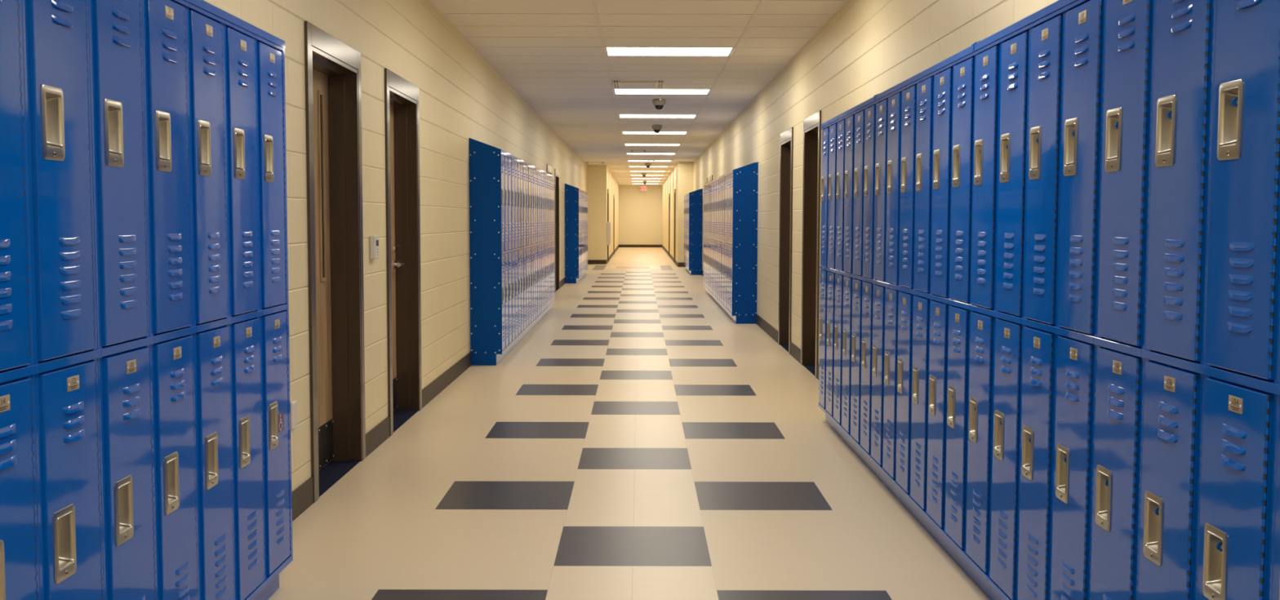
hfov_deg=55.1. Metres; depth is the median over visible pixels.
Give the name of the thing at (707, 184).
locker
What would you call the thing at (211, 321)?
locker
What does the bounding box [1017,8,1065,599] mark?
locker
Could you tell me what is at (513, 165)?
locker
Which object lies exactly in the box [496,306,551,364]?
plinth
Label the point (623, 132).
diffuser
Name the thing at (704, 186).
locker
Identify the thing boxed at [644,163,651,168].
dome camera
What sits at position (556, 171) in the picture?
door
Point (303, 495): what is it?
baseboard
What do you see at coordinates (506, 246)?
locker
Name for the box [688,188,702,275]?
end panel
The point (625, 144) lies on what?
diffuser
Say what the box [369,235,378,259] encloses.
wall control
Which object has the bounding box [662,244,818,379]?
baseboard
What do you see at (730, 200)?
locker
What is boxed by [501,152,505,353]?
locker
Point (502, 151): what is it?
panel
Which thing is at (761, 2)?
trim
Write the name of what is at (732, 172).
locker
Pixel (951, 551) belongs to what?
plinth
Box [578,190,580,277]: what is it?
locker
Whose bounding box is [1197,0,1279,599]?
locker
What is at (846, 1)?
trim
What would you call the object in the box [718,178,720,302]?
locker
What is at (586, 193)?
locker
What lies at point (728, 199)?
locker
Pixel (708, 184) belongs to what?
locker
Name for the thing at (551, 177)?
locker
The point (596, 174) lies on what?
wall
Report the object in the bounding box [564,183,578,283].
end panel
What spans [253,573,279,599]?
plinth
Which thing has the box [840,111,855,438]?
locker
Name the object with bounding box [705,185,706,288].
locker
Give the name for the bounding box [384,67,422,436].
door
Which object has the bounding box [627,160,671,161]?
ceiling light
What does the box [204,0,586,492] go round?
wall
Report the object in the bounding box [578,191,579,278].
locker
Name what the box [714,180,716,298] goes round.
locker
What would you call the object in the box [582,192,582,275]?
locker
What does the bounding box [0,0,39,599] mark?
locker
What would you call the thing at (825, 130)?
locker
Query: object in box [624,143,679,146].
ceiling light
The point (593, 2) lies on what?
trim
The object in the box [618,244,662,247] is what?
baseboard
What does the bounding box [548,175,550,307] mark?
locker
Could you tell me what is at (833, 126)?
locker
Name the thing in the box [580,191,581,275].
locker
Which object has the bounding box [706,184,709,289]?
locker
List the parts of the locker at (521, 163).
door, recessed handle, door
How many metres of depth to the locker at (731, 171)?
17.75 m
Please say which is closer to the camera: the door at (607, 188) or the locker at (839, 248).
the locker at (839, 248)
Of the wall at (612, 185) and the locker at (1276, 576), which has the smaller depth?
the locker at (1276, 576)
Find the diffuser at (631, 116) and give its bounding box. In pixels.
[620,115,694,117]
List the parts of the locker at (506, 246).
recessed handle, door, door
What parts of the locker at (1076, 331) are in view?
recessed handle, recessed handle, door, number plate, door, number plate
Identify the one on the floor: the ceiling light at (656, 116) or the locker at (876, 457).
the locker at (876, 457)
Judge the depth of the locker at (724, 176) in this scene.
17.23 m
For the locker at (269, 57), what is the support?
on the floor
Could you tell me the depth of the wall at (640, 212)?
57.47 m
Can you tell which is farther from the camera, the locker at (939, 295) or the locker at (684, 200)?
the locker at (684, 200)
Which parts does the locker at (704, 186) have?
door, door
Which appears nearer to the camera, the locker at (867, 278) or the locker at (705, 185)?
the locker at (867, 278)
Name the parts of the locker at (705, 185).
door, door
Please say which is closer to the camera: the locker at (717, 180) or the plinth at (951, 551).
the plinth at (951, 551)
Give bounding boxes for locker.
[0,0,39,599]
[21,0,103,599]
[88,0,155,599]
[141,0,198,599]
[186,2,235,599]
[222,21,266,599]
[254,35,293,585]
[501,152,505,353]
[503,154,508,350]
[506,155,512,346]
[510,157,515,342]
[514,159,518,340]
[517,160,520,337]
[520,162,524,335]
[522,163,526,332]
[525,164,528,329]
[528,165,531,327]
[529,166,533,324]
[533,168,535,322]
[534,168,537,320]
[537,169,539,318]
[538,171,542,316]
[541,172,543,314]
[542,173,545,312]
[544,173,546,311]
[546,174,548,309]
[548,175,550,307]
[549,176,551,306]
[551,177,553,304]
[552,177,555,302]
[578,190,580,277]
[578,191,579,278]
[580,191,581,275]
[581,191,582,275]
[582,191,583,274]
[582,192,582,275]
[583,192,584,273]
[584,192,585,272]
[585,193,586,271]
[585,197,586,271]
[586,193,586,271]
[586,193,587,270]
[684,200,684,266]
[684,208,685,266]
[685,195,686,231]
[685,212,686,267]
[686,195,687,265]
[687,194,688,269]
[688,194,688,231]
[688,208,700,271]
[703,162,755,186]
[703,186,705,286]
[704,185,706,287]
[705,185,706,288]
[706,184,707,288]
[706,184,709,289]
[707,183,710,291]
[709,183,711,292]
[710,182,711,293]
[711,182,713,293]
[711,182,714,296]
[713,181,715,297]
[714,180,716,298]
[715,180,717,299]
[716,179,719,301]
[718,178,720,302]
[719,177,721,303]
[720,177,723,305]
[722,176,724,306]
[724,175,726,308]
[725,174,728,310]
[727,173,729,311]
[728,173,731,314]
[730,172,733,315]
[817,124,829,413]
[825,120,837,420]
[832,116,845,429]
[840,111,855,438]
[849,106,865,448]
[858,101,876,458]
[869,95,888,471]
[881,88,902,485]
[894,80,917,500]
[908,72,934,517]
[924,62,954,536]
[942,52,975,557]
[963,40,1001,582]
[986,25,1031,599]
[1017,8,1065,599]
[1050,0,1106,599]
[1090,0,1155,599]
[1137,0,1217,599]
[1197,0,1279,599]
[1271,384,1279,599]
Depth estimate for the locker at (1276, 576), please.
2.29 m
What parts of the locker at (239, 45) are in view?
recessed handle, door, number plate, recessed handle, door, number plate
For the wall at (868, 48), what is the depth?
9.79 m
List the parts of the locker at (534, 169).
door, door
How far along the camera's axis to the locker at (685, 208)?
31.59 m
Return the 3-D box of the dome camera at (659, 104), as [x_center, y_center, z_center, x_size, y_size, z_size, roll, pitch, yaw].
[0.253,-2.583,16.215,0.176,0.136,0.176,0,4,0]
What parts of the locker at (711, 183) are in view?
door, door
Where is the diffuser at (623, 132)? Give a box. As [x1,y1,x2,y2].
[622,132,685,133]
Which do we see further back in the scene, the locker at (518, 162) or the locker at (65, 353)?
the locker at (518, 162)
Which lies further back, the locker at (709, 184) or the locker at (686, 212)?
the locker at (686, 212)
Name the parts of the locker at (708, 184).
door, door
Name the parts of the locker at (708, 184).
door, door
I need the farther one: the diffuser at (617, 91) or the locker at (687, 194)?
the locker at (687, 194)
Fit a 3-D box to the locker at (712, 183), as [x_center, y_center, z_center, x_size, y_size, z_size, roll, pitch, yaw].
[1.314,-1.002,20.013,0.289,1.830,0.304,0,4,0]
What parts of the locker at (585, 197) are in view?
door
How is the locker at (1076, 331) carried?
on the floor
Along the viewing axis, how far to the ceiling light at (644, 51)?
11.65 m
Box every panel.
[183,0,284,48]
[469,137,502,365]
[501,149,555,177]
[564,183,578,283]
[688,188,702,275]
[731,161,758,324]
[821,0,1077,128]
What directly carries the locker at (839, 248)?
on the floor
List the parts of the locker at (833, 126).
recessed handle, recessed handle, door, door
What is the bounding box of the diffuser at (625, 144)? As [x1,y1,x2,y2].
[625,144,679,145]
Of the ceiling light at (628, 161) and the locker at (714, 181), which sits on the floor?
the locker at (714, 181)
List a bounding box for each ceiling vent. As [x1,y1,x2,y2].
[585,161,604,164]
[612,80,664,88]
[631,150,645,152]
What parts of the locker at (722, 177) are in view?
door, door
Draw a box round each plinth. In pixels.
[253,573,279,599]
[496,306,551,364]
[576,271,586,283]
[706,288,736,323]
[825,413,1003,599]
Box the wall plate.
[290,400,297,429]
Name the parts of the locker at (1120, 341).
recessed handle, recessed handle, door, number plate, door, number plate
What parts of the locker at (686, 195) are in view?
door, door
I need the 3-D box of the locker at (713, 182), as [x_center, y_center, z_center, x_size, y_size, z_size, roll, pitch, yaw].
[1.313,-0.982,19.709,0.291,1.830,0.304,0,4,0]
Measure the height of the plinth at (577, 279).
0.100 m
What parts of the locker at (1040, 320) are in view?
recessed handle, recessed handle, door, number plate, door, number plate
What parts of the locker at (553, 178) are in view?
door, door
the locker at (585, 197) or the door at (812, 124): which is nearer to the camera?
the door at (812, 124)
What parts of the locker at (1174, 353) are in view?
recessed handle, recessed handle, door, number plate, door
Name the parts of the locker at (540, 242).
door, door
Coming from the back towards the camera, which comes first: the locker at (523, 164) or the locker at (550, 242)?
the locker at (550, 242)
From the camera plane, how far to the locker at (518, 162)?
12.77 m
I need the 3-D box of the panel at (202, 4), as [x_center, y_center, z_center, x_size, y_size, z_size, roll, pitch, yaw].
[-1.388,-0.869,3.089,0.288,0.128,2.437,0,4,0]
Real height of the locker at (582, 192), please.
1.830 m
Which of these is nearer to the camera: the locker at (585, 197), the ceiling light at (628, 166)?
the locker at (585, 197)
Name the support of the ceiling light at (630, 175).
attached to the ceiling
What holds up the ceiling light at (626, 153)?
attached to the ceiling
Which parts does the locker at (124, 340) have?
recessed handle, door, recessed handle, door, number plate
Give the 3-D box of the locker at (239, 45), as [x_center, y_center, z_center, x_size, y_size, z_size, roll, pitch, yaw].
[-1.390,0.058,3.914,0.289,1.830,0.304,0,4,0]
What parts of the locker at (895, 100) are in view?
recessed handle, recessed handle, door, door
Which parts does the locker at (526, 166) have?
door, door, recessed handle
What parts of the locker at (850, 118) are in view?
recessed handle, recessed handle, door, door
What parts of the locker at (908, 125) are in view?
recessed handle, recessed handle, door, number plate, door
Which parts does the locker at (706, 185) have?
door, door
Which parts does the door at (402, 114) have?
kick plate, lever handle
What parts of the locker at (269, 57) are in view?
recessed handle, locker door, number plate, recessed handle, locker door, number plate, panel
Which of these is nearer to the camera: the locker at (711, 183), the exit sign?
the locker at (711, 183)
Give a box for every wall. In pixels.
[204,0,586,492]
[586,164,606,259]
[606,165,618,259]
[618,185,662,244]
[662,162,678,262]
[677,161,693,262]
[693,0,1057,364]
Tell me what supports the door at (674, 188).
in the wall at (671, 183)
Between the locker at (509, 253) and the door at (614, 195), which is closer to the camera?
the locker at (509, 253)
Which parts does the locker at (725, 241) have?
door, door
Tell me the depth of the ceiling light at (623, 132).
22.59 m
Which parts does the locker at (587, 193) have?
door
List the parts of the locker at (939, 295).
recessed handle, recessed handle, door, number plate, door, number plate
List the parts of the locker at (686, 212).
door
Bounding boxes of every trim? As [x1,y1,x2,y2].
[427,0,587,164]
[591,0,632,185]
[657,0,764,185]
[693,0,848,162]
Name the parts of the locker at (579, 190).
door, door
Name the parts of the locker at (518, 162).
door, recessed handle, door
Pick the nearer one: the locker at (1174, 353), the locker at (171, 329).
the locker at (1174, 353)
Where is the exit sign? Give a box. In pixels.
[640,184,647,191]
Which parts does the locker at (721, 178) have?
door, door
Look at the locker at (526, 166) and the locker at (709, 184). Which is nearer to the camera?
the locker at (526, 166)
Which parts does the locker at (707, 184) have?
door, door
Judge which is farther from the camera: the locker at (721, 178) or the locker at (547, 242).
the locker at (721, 178)
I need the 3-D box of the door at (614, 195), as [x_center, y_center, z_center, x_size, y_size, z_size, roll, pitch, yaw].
[-1.080,-2.856,46.372,0.204,2.235,1.056,0,4,0]
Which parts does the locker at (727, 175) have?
door, door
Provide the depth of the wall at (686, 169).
33.97 m
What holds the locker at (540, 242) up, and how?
on the floor
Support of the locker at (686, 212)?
on the floor
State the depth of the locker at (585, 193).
28.62 m
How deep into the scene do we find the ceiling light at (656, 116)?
18.98 m
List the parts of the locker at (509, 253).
recessed handle, door, door, recessed handle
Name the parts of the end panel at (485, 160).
kick panel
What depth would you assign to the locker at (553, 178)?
17.93 m
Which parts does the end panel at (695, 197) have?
kick panel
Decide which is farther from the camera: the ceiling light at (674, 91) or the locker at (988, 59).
the ceiling light at (674, 91)
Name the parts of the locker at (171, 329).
recessed handle, door, number plate, recessed handle, door, number plate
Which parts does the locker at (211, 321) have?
recessed handle, door, number plate, recessed handle, door, number plate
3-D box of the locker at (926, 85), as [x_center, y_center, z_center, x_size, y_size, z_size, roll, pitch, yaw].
[1.321,-0.019,5.179,0.291,1.830,0.304,0,4,0]
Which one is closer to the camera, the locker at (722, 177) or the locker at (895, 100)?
the locker at (895, 100)
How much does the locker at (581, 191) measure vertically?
1.830 m
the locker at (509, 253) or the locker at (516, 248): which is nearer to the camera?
the locker at (509, 253)
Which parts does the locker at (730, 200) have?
door, door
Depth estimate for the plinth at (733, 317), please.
17.86 m
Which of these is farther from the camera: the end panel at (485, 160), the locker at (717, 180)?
the locker at (717, 180)
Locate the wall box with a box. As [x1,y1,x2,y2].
[606,222,610,244]
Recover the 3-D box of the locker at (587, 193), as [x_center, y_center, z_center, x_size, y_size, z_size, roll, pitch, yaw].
[-1.404,-1.629,29.386,0.289,1.830,0.304,0,4,0]
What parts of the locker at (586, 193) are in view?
door, door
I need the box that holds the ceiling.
[431,0,845,185]
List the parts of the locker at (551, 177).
door, door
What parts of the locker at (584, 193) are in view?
door, door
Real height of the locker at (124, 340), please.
1.830 m
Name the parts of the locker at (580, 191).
door, door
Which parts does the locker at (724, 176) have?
door, door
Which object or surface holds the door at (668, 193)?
in the wall at (671, 183)
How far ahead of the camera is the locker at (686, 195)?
31.12 m
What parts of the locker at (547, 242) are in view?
door, door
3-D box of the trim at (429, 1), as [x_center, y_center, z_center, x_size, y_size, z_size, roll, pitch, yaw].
[-1.530,-2.636,15.910,0.020,0.008,40.100,0,4,0]
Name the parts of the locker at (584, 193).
door, door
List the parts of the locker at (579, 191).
door, door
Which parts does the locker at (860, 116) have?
recessed handle, recessed handle, door, door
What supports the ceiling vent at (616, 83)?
in the ceiling
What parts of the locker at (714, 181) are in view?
door, door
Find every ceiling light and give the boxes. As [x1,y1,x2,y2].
[604,47,734,56]
[613,88,711,94]
[617,114,696,118]
[622,131,687,133]
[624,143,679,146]
[626,153,675,154]
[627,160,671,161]
[628,166,667,167]
[630,174,663,175]
[631,177,662,178]
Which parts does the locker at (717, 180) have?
door, door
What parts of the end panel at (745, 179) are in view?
kick panel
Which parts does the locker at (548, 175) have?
door, door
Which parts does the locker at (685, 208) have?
door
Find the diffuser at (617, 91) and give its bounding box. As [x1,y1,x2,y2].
[615,88,708,93]
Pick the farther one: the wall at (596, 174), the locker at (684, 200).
the wall at (596, 174)
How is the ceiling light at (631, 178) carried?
attached to the ceiling
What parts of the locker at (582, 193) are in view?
door, door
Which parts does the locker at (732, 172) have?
door, door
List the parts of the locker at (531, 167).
door, door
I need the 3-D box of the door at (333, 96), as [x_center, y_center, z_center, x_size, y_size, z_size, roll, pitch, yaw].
[-1.627,-0.198,6.217,0.204,2.235,1.081,0,4,0]
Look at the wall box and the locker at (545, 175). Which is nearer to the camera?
the locker at (545, 175)
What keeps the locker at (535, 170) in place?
on the floor
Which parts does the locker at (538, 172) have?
door, door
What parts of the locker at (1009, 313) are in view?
recessed handle, recessed handle, door, number plate, door, number plate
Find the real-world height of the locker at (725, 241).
1.830 m
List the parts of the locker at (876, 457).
recessed handle, recessed handle, door, door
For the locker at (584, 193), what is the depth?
27.77 m
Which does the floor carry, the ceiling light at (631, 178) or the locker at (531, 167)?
the locker at (531, 167)
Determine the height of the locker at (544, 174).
1.830 m
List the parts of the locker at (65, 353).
recessed handle, door, recessed handle, door, number plate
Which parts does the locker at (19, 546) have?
recessed handle, number plate, door, door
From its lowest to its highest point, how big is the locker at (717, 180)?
1.830 m
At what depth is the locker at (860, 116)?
6.66 m
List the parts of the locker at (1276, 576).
door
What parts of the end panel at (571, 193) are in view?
kick panel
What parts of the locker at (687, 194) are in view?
door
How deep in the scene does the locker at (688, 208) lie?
29.50 m
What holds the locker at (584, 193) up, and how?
on the floor
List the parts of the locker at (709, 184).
door, door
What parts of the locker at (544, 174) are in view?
door, door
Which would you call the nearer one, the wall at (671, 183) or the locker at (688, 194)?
the locker at (688, 194)
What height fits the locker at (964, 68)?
1.830 m
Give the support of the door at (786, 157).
in the wall at (868, 48)
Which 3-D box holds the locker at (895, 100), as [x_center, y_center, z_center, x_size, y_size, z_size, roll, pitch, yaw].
[1.321,-0.059,5.787,0.291,1.830,0.304,0,4,0]
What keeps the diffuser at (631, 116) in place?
attached to the ceiling light at (656, 116)
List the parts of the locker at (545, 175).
door, door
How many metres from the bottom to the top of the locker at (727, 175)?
1.830 m
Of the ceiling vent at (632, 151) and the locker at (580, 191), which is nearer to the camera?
the locker at (580, 191)
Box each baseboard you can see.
[292,244,618,521]
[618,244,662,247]
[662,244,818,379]
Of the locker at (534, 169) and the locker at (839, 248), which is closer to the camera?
the locker at (839, 248)
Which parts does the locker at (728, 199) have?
door, door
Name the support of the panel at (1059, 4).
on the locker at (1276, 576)
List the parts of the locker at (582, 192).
door, door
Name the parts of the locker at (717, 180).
door, door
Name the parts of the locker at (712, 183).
door, door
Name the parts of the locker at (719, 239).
door, door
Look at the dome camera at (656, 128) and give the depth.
20.59 m
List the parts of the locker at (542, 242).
door, door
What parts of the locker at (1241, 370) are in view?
recessed handle, recessed handle, number plate, door, door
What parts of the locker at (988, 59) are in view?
recessed handle, recessed handle, door, number plate, door, number plate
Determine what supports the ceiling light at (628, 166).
attached to the ceiling
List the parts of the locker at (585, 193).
door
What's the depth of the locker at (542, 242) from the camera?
15.80 m
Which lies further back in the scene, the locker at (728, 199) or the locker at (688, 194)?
the locker at (688, 194)
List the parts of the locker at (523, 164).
door, door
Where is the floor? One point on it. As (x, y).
(641, 441)
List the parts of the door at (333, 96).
vision panel, kick plate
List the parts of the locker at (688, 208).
door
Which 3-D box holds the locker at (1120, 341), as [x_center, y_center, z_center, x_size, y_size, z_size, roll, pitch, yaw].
[1.323,0.122,3.050,0.288,1.830,0.304,0,4,0]
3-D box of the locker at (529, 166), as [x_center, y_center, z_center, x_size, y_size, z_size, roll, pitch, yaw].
[-1.395,-0.610,14.000,0.290,1.830,0.304,0,4,0]
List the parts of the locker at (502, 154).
recessed handle, recessed handle, door, door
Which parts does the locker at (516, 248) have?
door, recessed handle, door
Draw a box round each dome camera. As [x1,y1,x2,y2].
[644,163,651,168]
[651,124,662,133]
[652,98,666,110]
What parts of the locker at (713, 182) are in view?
door, door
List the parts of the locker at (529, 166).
door, door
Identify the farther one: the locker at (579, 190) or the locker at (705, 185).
the locker at (579, 190)
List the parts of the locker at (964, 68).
recessed handle, recessed handle, number plate, door, door, number plate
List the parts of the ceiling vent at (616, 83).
plate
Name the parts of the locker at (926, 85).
recessed handle, recessed handle, door, number plate, number plate, door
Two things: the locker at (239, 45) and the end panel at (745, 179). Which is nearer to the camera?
the locker at (239, 45)
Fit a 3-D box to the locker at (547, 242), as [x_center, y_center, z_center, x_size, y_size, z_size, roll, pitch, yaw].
[-1.397,-0.791,16.737,0.290,1.830,0.304,0,4,0]
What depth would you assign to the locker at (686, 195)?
30.55 m
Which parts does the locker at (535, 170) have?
door, door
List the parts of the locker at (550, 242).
door, door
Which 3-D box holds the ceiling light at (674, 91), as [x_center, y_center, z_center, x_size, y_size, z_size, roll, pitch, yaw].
[0.271,-2.636,15.222,1.194,0.101,0.602,0,4,0]
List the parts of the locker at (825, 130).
recessed handle, recessed handle, door, door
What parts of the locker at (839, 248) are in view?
recessed handle, recessed handle, door, door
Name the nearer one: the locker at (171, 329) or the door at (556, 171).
the locker at (171, 329)
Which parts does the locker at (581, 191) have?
door, door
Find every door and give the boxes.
[304,21,365,502]
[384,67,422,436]
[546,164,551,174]
[554,168,559,292]
[607,188,608,262]
[613,195,614,253]
[668,193,670,256]
[674,188,675,262]
[777,127,793,354]
[800,110,821,378]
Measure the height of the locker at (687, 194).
1.830 m
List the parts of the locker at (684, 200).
door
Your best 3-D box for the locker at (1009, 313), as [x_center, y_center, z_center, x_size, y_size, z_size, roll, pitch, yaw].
[1.323,0.062,3.963,0.288,1.830,0.304,0,4,0]
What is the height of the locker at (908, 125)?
1.830 m
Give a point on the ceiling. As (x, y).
(550, 51)
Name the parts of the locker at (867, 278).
recessed handle, recessed handle, door, door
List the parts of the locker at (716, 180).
door, door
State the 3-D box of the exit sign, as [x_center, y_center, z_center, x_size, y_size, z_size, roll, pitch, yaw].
[0.173,-5.208,56.928,0.302,0.278,0.064,0,4,0]
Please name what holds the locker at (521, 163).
on the floor
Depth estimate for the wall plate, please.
5.42 m
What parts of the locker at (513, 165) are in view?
door, door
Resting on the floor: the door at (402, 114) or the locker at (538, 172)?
the locker at (538, 172)
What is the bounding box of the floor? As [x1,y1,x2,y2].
[267,247,990,599]

